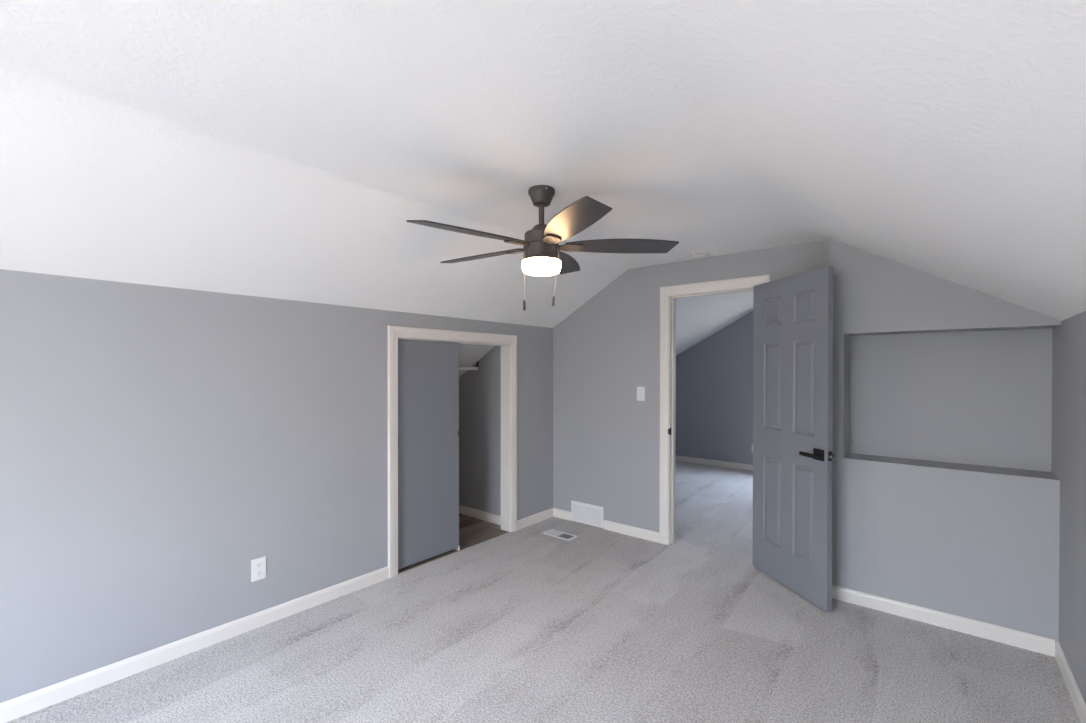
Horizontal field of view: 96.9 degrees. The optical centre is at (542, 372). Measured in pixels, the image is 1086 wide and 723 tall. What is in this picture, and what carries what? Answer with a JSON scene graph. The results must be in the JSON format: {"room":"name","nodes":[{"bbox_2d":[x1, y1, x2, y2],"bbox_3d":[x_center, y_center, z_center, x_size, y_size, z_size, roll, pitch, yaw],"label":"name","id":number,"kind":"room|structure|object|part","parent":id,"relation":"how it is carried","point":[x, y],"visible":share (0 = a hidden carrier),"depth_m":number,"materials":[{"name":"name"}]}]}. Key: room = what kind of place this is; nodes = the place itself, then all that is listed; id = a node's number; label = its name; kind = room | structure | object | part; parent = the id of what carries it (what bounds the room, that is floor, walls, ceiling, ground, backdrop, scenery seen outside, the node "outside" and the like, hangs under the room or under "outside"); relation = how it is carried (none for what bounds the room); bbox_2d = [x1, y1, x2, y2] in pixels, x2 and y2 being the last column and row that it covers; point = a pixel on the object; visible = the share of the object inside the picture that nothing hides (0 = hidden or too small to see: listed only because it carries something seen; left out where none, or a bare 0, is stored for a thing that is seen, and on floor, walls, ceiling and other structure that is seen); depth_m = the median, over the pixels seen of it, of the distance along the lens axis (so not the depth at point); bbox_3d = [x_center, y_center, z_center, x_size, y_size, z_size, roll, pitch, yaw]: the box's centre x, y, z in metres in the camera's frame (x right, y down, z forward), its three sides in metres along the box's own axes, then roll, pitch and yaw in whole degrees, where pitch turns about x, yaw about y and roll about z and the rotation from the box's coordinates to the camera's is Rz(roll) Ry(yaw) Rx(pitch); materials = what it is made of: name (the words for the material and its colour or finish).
{"room":"empty attic bedroom","nodes":[
{"label":"empty attic bedroom","id":0,"kind":"room"},
{"bbox_2d":[0,269,552,702],"bbox_3d":[-1.792,0.505,2.655,0.115,1.900,5.889,0,1,40],"label":"wall","id":1,"kind":"structure","parent":0,"point":[157,443],"depth_m":2.48,"materials":[{"name":"grey paint"}]},
{"bbox_2d":[251,556,265,581],"bbox_3d":[-1.628,1.125,2.760,0.009,0.126,0.079,0,1,40],"label":"wall outlet","id":2,"kind":"object","parent":1,"relation":"attached to","point":[258,566],"visible":1,"depth_m":2.76,"materials":[{"name":"white plastic"}]},
{"bbox_2d":[0,508,553,722],"bbox_3d":[-1.743,1.414,2.620,0.014,0.083,5.789,0,1,40],"label":"baseboard","id":3,"kind":"structure","parent":1,"relation":"attached to","point":[20,706],"depth_m":2.47,"materials":[{"name":"white wood"}]},
{"bbox_2d":[398,340,458,569],"bbox_3d":[-0.907,0.595,3.702,0.036,1.675,0.650,0,1,40],"label":"door","id":4,"kind":"structure","parent":1,"relation":"in","point":[428,371],"depth_m":3.70,"materials":[{"name":"wood"}]},
{"bbox_2d":[387,325,516,577],"bbox_3d":[-0.710,0.554,3.946,0.138,1.785,1.332,0,1,40],"label":"door frame","id":5,"kind":"structure","parent":1,"relation":"attached to","point":[508,343],"depth_m":4.00,"materials":[{"name":"white wood"}]},
{"bbox_2d":[459,344,494,376],"bbox_3d":[-1.316,-0.041,4.318,1.455,0.968,1.760,0,1,40],"label":"ceiling","id":6,"kind":"structure","parent":0,"point":[469,354],"depth_m":4.58,"materials":[{"name":"white paint"}]},
{"bbox_2d":[459,346,500,515],"bbox_3d":[-0.821,0.545,4.986,1.370,1.809,0.105,0,1,40],"label":"wall","id":7,"kind":"structure","parent":0,"point":[480,390],"depth_m":4.74,"materials":[{"name":"grey paint"}]},
{"bbox_2d":[459,362,478,370],"bbox_3d":[-1.140,-0.062,4.168,0.040,0.086,1.555,0,1,40],"label":"closet rod","id":8,"kind":"object","parent":7,"relation":"attached to","point":[477,363],"visible":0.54,"depth_m":4.68,"materials":[{"name":"white"}]},
{"bbox_3d":[-1.141,-0.039,4.167,0.033,0.033,1.551,0,1,40],"label":"rod","id":9,"kind":"part","parent":8,"relation":"part of","materials":[{"name":"white metal"}]},
{"bbox_2d":[459,505,500,524],"bbox_3d":[-1.313,1.402,4.322,1.270,0.083,1.555,0,1,40],"label":"baseboard","id":10,"kind":"structure","parent":7,"relation":"attached to","point":[489,517],"depth_m":4.74,"materials":[{"name":"white wood"}]},
{"bbox_2d":[0,0,1085,327],"bbox_3d":[-0.409,-0.634,1.499,3.538,0.780,5.829,0,1,40],"label":"ceiling","id":11,"kind":"structure","parent":0,"point":[277,149],"depth_m":1.63,"materials":[{"name":"white paint"}]},
{"bbox_2d":[407,185,678,309],"bbox_3d":[-0.045,-0.606,2.423,1.259,0.608,1.286,0,1,40],"label":"ceiling fan","id":12,"kind":"object","parent":11,"relation":"hanging from","point":[542,255],"visible":1,"depth_m":2.33,"materials":[{"name":"brown metal"}]},
{"bbox_3d":[-0.323,-0.631,2.158,0.559,0.007,0.153,0,12,-37],"label":"blade","id":13,"kind":"part","parent":12,"relation":"part of","materials":[{"name":"black wood"}]},
{"bbox_3d":[-0.331,-0.634,2.622,0.559,0.007,0.153,0,12,35],"label":"blade","id":14,"kind":"part","parent":12,"relation":"part of","materials":[{"name":"black wood"}]},
{"bbox_3d":[-0.121,-0.624,2.476,0.138,0.009,0.076,0,12,35],"label":"blade arm","id":15,"kind":"part","parent":12,"relation":"part of","materials":[{"name":"brown metal"}]},
{"bbox_3d":[-0.119,-0.623,2.313,0.138,0.009,0.076,0,11,-37],"label":"blade arm","id":16,"kind":"part","parent":12,"relation":"part of","materials":[{"name":"brown metal"}]},
{"bbox_3d":[-0.089,-0.469,2.330,0.004,0.246,0.030,0,0,4],"label":"pull chain","id":17,"kind":"part","parent":12,"relation":"part of","materials":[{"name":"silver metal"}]},
{"bbox_3d":[-0.008,-0.523,2.396,0.193,0.063,0.193,0,1,40],"label":"lamp shade","id":18,"kind":"part","parent":12,"relation":"part of","materials":[{"name":"white glass"}]},
{"bbox_3d":[0.035,-0.623,2.263,0.076,0.009,0.138,11,-3,-18],"label":"blade arm","id":19,"kind":"part","parent":12,"relation":"part of","materials":[{"name":"brown metal"}]},
{"bbox_3d":[0.108,-0.635,2.773,0.153,0.007,0.559,-11,-3,16],"label":"blade","id":20,"kind":"part","parent":12,"relation":"part of","materials":[{"name":"laminate"}]},
{"bbox_3d":[0.131,-0.624,2.397,0.138,0.009,0.076,0,-11,-1],"label":"blade arm","id":21,"kind":"part","parent":12,"relation":"part of","materials":[{"name":"brown metal"}]},
{"bbox_3d":[0.114,-0.629,2.020,0.153,0.007,0.559,11,-3,-18],"label":"blade","id":22,"kind":"part","parent":12,"relation":"part of","materials":[{"name":"laminate"}]},
{"bbox_3d":[0.387,-0.632,2.402,0.559,0.007,0.153,0,-11,-1],"label":"blade","id":23,"kind":"part","parent":12,"relation":"part of","materials":[{"name":"laminate"}]},
{"bbox_2d":[691,251,705,257],"bbox_3d":[1.190,-0.899,3.680,0.112,0.038,0.112,0,1,40],"label":"smoke detector","id":24,"kind":"object","parent":11,"relation":"attached to","point":[697,254],"visible":1,"depth_m":3.64,"materials":[{"name":"white plastic"}]},
{"bbox_2d":[6,461,1080,722],"bbox_3d":[0.207,1.512,3.329,5.078,0.120,9.570,0,1,40],"label":"floor","id":25,"kind":"structure","parent":0,"point":[526,624],"depth_m":2.49,"materials":[{"name":"grey carpet"}]},
{"bbox_2d":[542,529,577,540],"bbox_3d":[0.150,1.442,4.293,0.304,0.006,0.138,0,1,40],"label":"floor vent","id":26,"kind":"object","parent":25,"relation":"in","point":[562,535],"visible":1,"depth_m":4.29,"materials":[{"name":"white metal"}]},
{"bbox_2d":[553,241,828,531],"bbox_3d":[1.068,0.253,4.116,2.514,2.388,0.115,0,1,40],"label":"wall","id":27,"kind":"structure","parent":0,"point":[606,441],"depth_m":4.34,"materials":[{"name":"grey paint"}]},
{"bbox_2d":[571,500,603,527],"bbox_3d":[0.420,1.340,4.575,0.368,0.194,0.017,0,1,40],"label":"air vent","id":28,"kind":"object","parent":27,"relation":"in","point":[585,513],"visible":1,"depth_m":4.56,"materials":[{"name":"white metal"}]},
{"bbox_2d":[637,387,644,400],"bbox_3d":[0.853,0.183,4.208,0.078,0.124,0.016,0,1,40],"label":"light switch","id":29,"kind":"object","parent":27,"relation":"attached to","point":[640,390],"visible":1,"depth_m":4.21,"materials":[{"name":"white plastic"}]},
{"bbox_2d":[659,274,770,544],"bbox_3d":[1.370,0.362,3.864,0.876,2.174,0.154,0,1,40],"label":"door frame","id":30,"kind":"structure","parent":27,"relation":"attached to","point":[668,294],"depth_m":4.06,"materials":[{"name":"white wood"}]},
{"bbox_2d":[753,266,833,611],"bbox_3d":[1.658,0.398,3.247,0.146,2.083,0.733,0,0,-11],"label":"door","id":31,"kind":"structure","parent":27,"relation":"in","point":[793,315],"depth_m":3.17,"materials":[{"name":"wood"}]},
{"bbox_3d":[1.625,0.900,3.391,0.034,0.611,0.190,0,0,-12],"label":"panel","id":32,"kind":"part","parent":31,"relation":"part of","materials":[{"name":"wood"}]},
{"bbox_3d":[1.625,0.091,3.385,0.034,0.612,0.190,0,0,-12],"label":"panel","id":33,"kind":"part","parent":31,"relation":"part of","materials":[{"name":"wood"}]},
{"bbox_3d":[1.626,-0.430,3.382,0.034,0.205,0.190,0,0,-12],"label":"panel","id":34,"kind":"part","parent":31,"relation":"part of","materials":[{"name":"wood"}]},
{"bbox_3d":[1.687,0.902,3.099,0.034,0.611,0.190,0,0,-12],"label":"panel","id":35,"kind":"part","parent":31,"relation":"part of","materials":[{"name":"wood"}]},
{"bbox_3d":[1.687,-0.428,3.090,0.034,0.205,0.190,0,0,-12],"label":"panel","id":36,"kind":"part","parent":31,"relation":"part of","materials":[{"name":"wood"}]},
{"bbox_3d":[1.687,0.094,3.094,0.034,0.612,0.190,0,0,-12],"label":"panel","id":37,"kind":"part","parent":31,"relation":"part of","materials":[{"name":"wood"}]},
{"bbox_3d":[1.641,0.509,2.993,0.012,0.024,0.125,0,0,-12],"label":"lever","id":38,"kind":"part","parent":31,"relation":"part of","materials":[{"name":"black metal"}]},
{"bbox_3d":[1.692,0.502,2.958,0.012,0.068,0.076,0,0,-12],"label":"lever handle","id":39,"kind":"part","parent":31,"relation":"part of","materials":[{"name":"black metal"}]},
{"bbox_3d":[1.728,0.501,2.899,0.024,0.059,0.003,0,0,-12],"label":"latch plate","id":40,"kind":"part","parent":31,"relation":"part of","materials":[{"name":"black metal"}]},
{"bbox_2d":[675,311,752,464],"bbox_3d":[3.533,0.239,6.723,4.183,2.383,0.115,0,1,40],"label":"wall","id":41,"kind":"structure","parent":0,"point":[714,376],"depth_m":7.36,"materials":[{"name":"grey paint"}]},
{"bbox_2d":[675,455,752,470],"bbox_3d":[2.388,1.398,5.354,4.083,0.083,3.466,0,1,40],"label":"baseboard","id":42,"kind":"structure","parent":41,"relation":"attached to","point":[677,458],"depth_m":7.39,"materials":[{"name":"white wood"}]},
{"bbox_2d":[676,291,753,355],"bbox_3d":[2.389,-0.561,5.341,4.183,0.975,3.506,0,1,40],"label":"ceiling","id":43,"kind":"structure","parent":0,"point":[698,318],"depth_m":6.42,"materials":[{"name":"white paint"}]},
{"bbox_2d":[829,238,1060,641],"bbox_3d":[2.353,0.285,2.919,1.034,2.343,0.315,0,1,40],"label":"wall","id":44,"kind":"structure","parent":0,"point":[946,492],"depth_m":2.85,"materials":[{"name":"grey paint"}]},
{"bbox_2d":[553,508,1054,656],"bbox_3d":[1.371,1.409,3.658,3.451,0.083,0.212,0,1,40],"label":"baseboard","id":45,"kind":"structure","parent":44,"relation":"attached to","point":[1031,642],"depth_m":2.80,"materials":[{"name":"white wood"}]},
{"bbox_2d":[1051,311,1085,703],"bbox_3d":[0.993,0.608,0.385,0.115,1.730,5.955,0,1,40],"label":"wall","id":46,"kind":"structure","parent":0,"point":[1068,454],"depth_m":2.23,"materials":[{"name":"grey paint"}]},
{"bbox_2d":[1055,641,1085,722],"bbox_3d":[0.858,1.432,0.330,0.014,0.083,5.590,0,1,40],"label":"baseboard","id":47,"kind":"structure","parent":46,"relation":"attached to","point":[1075,694],"depth_m":2.18,"materials":[{"name":"white wood"}]}
]}

